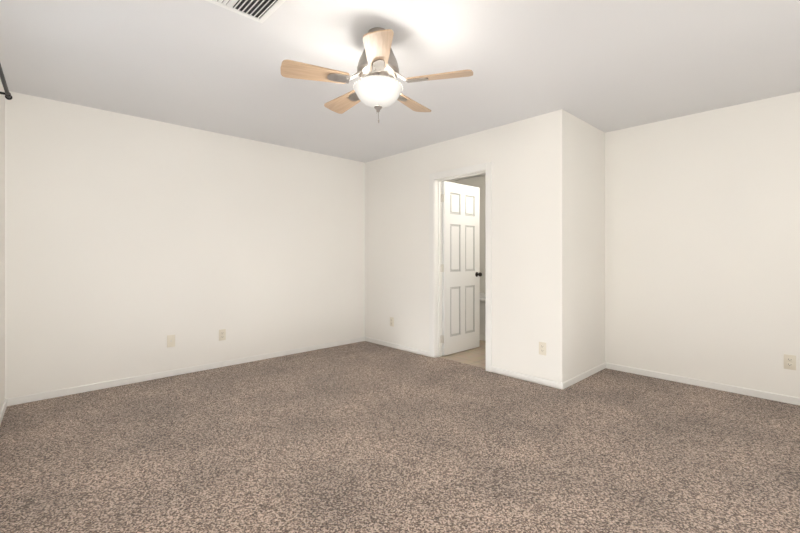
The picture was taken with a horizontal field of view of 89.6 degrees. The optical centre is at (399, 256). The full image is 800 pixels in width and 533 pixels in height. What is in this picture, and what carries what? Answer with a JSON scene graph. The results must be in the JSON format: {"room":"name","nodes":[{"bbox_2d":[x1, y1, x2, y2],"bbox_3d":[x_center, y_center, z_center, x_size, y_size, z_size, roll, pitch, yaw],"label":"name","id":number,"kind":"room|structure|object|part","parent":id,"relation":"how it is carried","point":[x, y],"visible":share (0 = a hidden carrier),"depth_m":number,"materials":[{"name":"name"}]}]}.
{"room":"empty bedroom","nodes":[
{"label":"empty bedroom","id":0,"kind":"room"},
{"bbox_2d":[0,79,4,410],"bbox_3d":[-1.366,-0.060,1.024,0.412,2.440,5.589,0,0,-43],"label":"wall","id":1,"kind":"structure","parent":0,"point":[2,248],"depth_m":2.97,"materials":[{"name":"beige paint"}]},
{"bbox_2d":[0,399,6,424],"bbox_3d":[-1.312,1.131,1.062,0.012,0.058,5.338,0,0,-40],"label":"baseboard","id":2,"kind":"structure","parent":1,"relation":"attached to","point":[3,409],"depth_m":2.91,"materials":[{"name":"white paint"}]},
{"bbox_2d":[0,63,12,99],"bbox_3d":[-1.657,-1.010,1.536,0.228,0.070,2.638,0,0,-43],"label":"curtain rod","id":3,"kind":"object","parent":1,"relation":"attached to","point":[7,94],"visible":1,"depth_m":2.39,"materials":[{"name":"black metal"}]},
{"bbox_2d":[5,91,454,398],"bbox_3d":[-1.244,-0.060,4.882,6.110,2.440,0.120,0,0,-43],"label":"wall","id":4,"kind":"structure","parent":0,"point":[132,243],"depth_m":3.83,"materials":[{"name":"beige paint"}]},
{"bbox_2d":[167,335,174,346],"bbox_3d":[-2.208,0.820,3.885,0.070,0.115,0.013,0,0,-43],"label":"outlet","id":5,"kind":"object","parent":4,"relation":"attached to","point":[170,340],"visible":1,"depth_m":3.88,"materials":[{"name":"beige plastic"}]},
{"bbox_2d":[7,337,362,405],"bbox_3d":[-1.757,1.131,4.308,3.525,0.058,0.015,0,0,-43],"label":"baseboard","id":6,"kind":"structure","parent":4,"relation":"attached to","point":[102,385],"depth_m":3.82,"materials":[{"name":"white paint"}]},
{"bbox_2d":[219,329,225,340],"bbox_3d":[-1.860,0.825,4.216,0.070,0.115,0.008,0,0,-43],"label":"outlet","id":7,"kind":"object","parent":4,"relation":"attached to","point":[222,334],"visible":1,"depth_m":4.21,"materials":[{"name":"beige plastic"}]},
{"bbox_2d":[0,341,799,532],"bbox_3d":[0.244,1.210,2.596,5.150,0.100,5.490,0,0,-43],"label":"floor","id":8,"kind":"structure","parent":0,"point":[363,437],"depth_m":2.35,"materials":[{"name":"brown carpet"}]},
{"bbox_2d":[0,0,799,180],"bbox_3d":[0.594,-1.330,2.924,6.110,0.100,5.490,0,0,-43],"label":"ceiling","id":9,"kind":"structure","parent":0,"point":[605,66],"depth_m":2.63,"materials":[{"name":"white paint"}]},
{"bbox_2d":[206,0,285,22],"bbox_3d":[-0.788,-1.270,1.979,0.360,0.021,0.285,0,0,-43],"label":"ceiling vent","id":10,"kind":"object","parent":9,"relation":"in","point":[261,11],"visible":1,"depth_m":2.06,"materials":[{"name":"white metal"}]},
{"bbox_2d":[280,27,472,122],"bbox_3d":[-0.139,-1.022,2.337,1.042,0.516,1.017,0,0,-43],"label":"ceiling fan","id":11,"kind":"object","parent":9,"relation":"hanging from","point":[378,86],"visible":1,"depth_m":2.21,"materials":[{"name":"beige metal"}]},
{"bbox_3d":[-0.416,-1.012,2.198,0.455,0.080,0.140,0,0,-21],"label":"blade","id":12,"kind":"part","parent":11,"relation":"part of","materials":[{"name":"brown wood"}]},
{"bbox_3d":[-0.115,-1.052,2.308,0.252,0.456,0.258,0,0,-43],"label":"motor","id":13,"kind":"part","parent":11,"relation":"part of","materials":[{"name":"silver metal"}]},
{"bbox_3d":[-0.109,-1.012,1.999,0.140,0.080,0.455,0,0,-3],"label":"blade","id":14,"kind":"part","parent":11,"relation":"part of","materials":[{"name":"brown wood"}]},
{"bbox_3d":[-0.126,-0.919,2.310,0.290,0.120,0.290,0,0,-43],"label":"globe","id":15,"kind":"part","parent":11,"relation":"part of","materials":[{"name":"white glass"}]},
{"bbox_3d":[0.175,-1.012,2.230,0.455,0.080,0.140,0,0,15],"label":"blade","id":16,"kind":"part","parent":11,"relation":"part of","materials":[{"name":"brown wood"}]},
{"bbox_2d":[365,113,548,379],"bbox_3d":[0.470,-0.060,4.598,0.120,2.440,2.640,0,0,-43],"label":"wall","id":17,"kind":"structure","parent":0,"point":[516,154],"depth_m":4.03,"materials":[{"name":"beige paint"}]},
{"bbox_2d":[390,317,393,326],"bbox_3d":[-0.104,0.835,5.115,0.008,0.115,0.070,0,0,-43],"label":"outlet","id":18,"kind":"object","parent":17,"relation":"attached to","point":[391,321],"visible":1,"depth_m":5.11,"materials":[{"name":"beige plastic"}]},
{"bbox_2d":[363,337,428,356],"bbox_3d":[-0.057,1.131,5.063,0.012,0.058,1.180,0,0,-43],"label":"baseboard","id":19,"kind":"structure","parent":17,"relation":"attached to","point":[422,352],"depth_m":5.03,"materials":[{"name":"white paint"}]},
{"bbox_2d":[429,162,491,371],"bbox_3d":[0.679,0.107,4.375,0.152,2.105,0.840,0,0,-43],"label":"door frame","id":20,"kind":"structure","parent":17,"relation":"attached to","point":[487,166],"depth_m":4.59,"materials":[{"name":"white paint"}]},
{"bbox_2d":[441,181,479,355],"bbox_3d":[0.741,0.141,4.886,0.694,2.014,0.045,0,0,-43],"label":"door leaf","id":21,"kind":"structure","parent":17,"relation":"in","point":[461,263],"depth_m":4.85,"materials":[{"name":"white paint"}]},
{"bbox_3d":[0.492,0.145,4.653,0.011,1.720,0.043,0,0,-43],"label":"door hinge","id":22,"kind":"part","parent":21,"relation":"part of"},
{"bbox_2d":[492,366,558,388],"bbox_3d":[1.163,1.131,3.767,0.015,0.058,0.720,0,0,-43],"label":"baseboard","id":23,"kind":"structure","parent":17,"relation":"attached to","point":[505,372],"depth_m":3.74,"materials":[{"name":"white paint"}]},
{"bbox_2d":[539,342,545,355],"bbox_3d":[1.286,0.835,3.636,0.008,0.115,0.070,0,0,-43],"label":"outlet","id":24,"kind":"object","parent":17,"relation":"attached to","point":[542,348],"visible":1,"depth_m":3.63,"materials":[{"name":"beige plastic"}]},
{"bbox_2d":[440,340,485,367],"bbox_3d":[1.178,1.210,5.304,2.000,0.100,2.820,0,0,-43],"label":"floor","id":25,"kind":"structure","parent":0,"point":[476,356],"depth_m":4.65,"materials":[{"name":"beige tile"}]},
{"bbox_2d":[480,293,485,340],"bbox_3d":[1.176,0.873,6.026,0.773,0.575,1.523,0,0,-43],"label":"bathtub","id":26,"kind":"object","parent":25,"relation":"on","point":[482,316],"depth_m":5.53,"materials":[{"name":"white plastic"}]},
{"bbox_2d":[455,176,485,292],"bbox_3d":[1.884,-0.060,5.926,0.120,2.440,2.640,0,0,-43],"label":"wall","id":27,"kind":"structure","parent":0,"point":[479,182],"depth_m":6.44,"materials":[{"name":"beige paint"}]},
{"bbox_2d":[549,109,604,382],"bbox_3d":[2.122,-0.060,4.256,2.060,2.440,0.120,0,0,-43],"label":"wall","id":28,"kind":"structure","parent":0,"point":[576,246],"depth_m":3.69,"materials":[{"name":"beige paint"}]},
{"bbox_2d":[559,362,606,389],"bbox_3d":[1.763,1.131,3.826,0.972,0.058,0.015,0,0,-43],"label":"baseboard","id":29,"kind":"structure","parent":28,"relation":"attached to","point":[594,370],"depth_m":3.76,"materials":[{"name":"white paint"}]},
{"bbox_2d":[605,92,799,397],"bbox_3d":[3.022,-0.060,3.311,0.120,2.440,2.490,0,0,-43],"label":"wall","id":30,"kind":"structure","parent":0,"point":[702,245],"depth_m":3.54,"materials":[{"name":"beige paint"}]},
{"bbox_2d":[607,363,799,405],"bbox_3d":[2.963,1.131,3.277,0.015,0.058,2.460,0,0,-43],"label":"baseboard","id":31,"kind":"structure","parent":30,"relation":"attached to","point":[718,386],"depth_m":3.53,"materials":[{"name":"white paint"}]},
{"bbox_2d":[784,354,795,369],"bbox_3d":[3.068,0.835,3.169,0.008,0.115,0.070,0,0,-43],"label":"outlet","id":32,"kind":"object","parent":30,"relation":"attached to","point":[790,362],"visible":1,"depth_m":3.17,"materials":[{"name":"beige plastic"}]}
]}

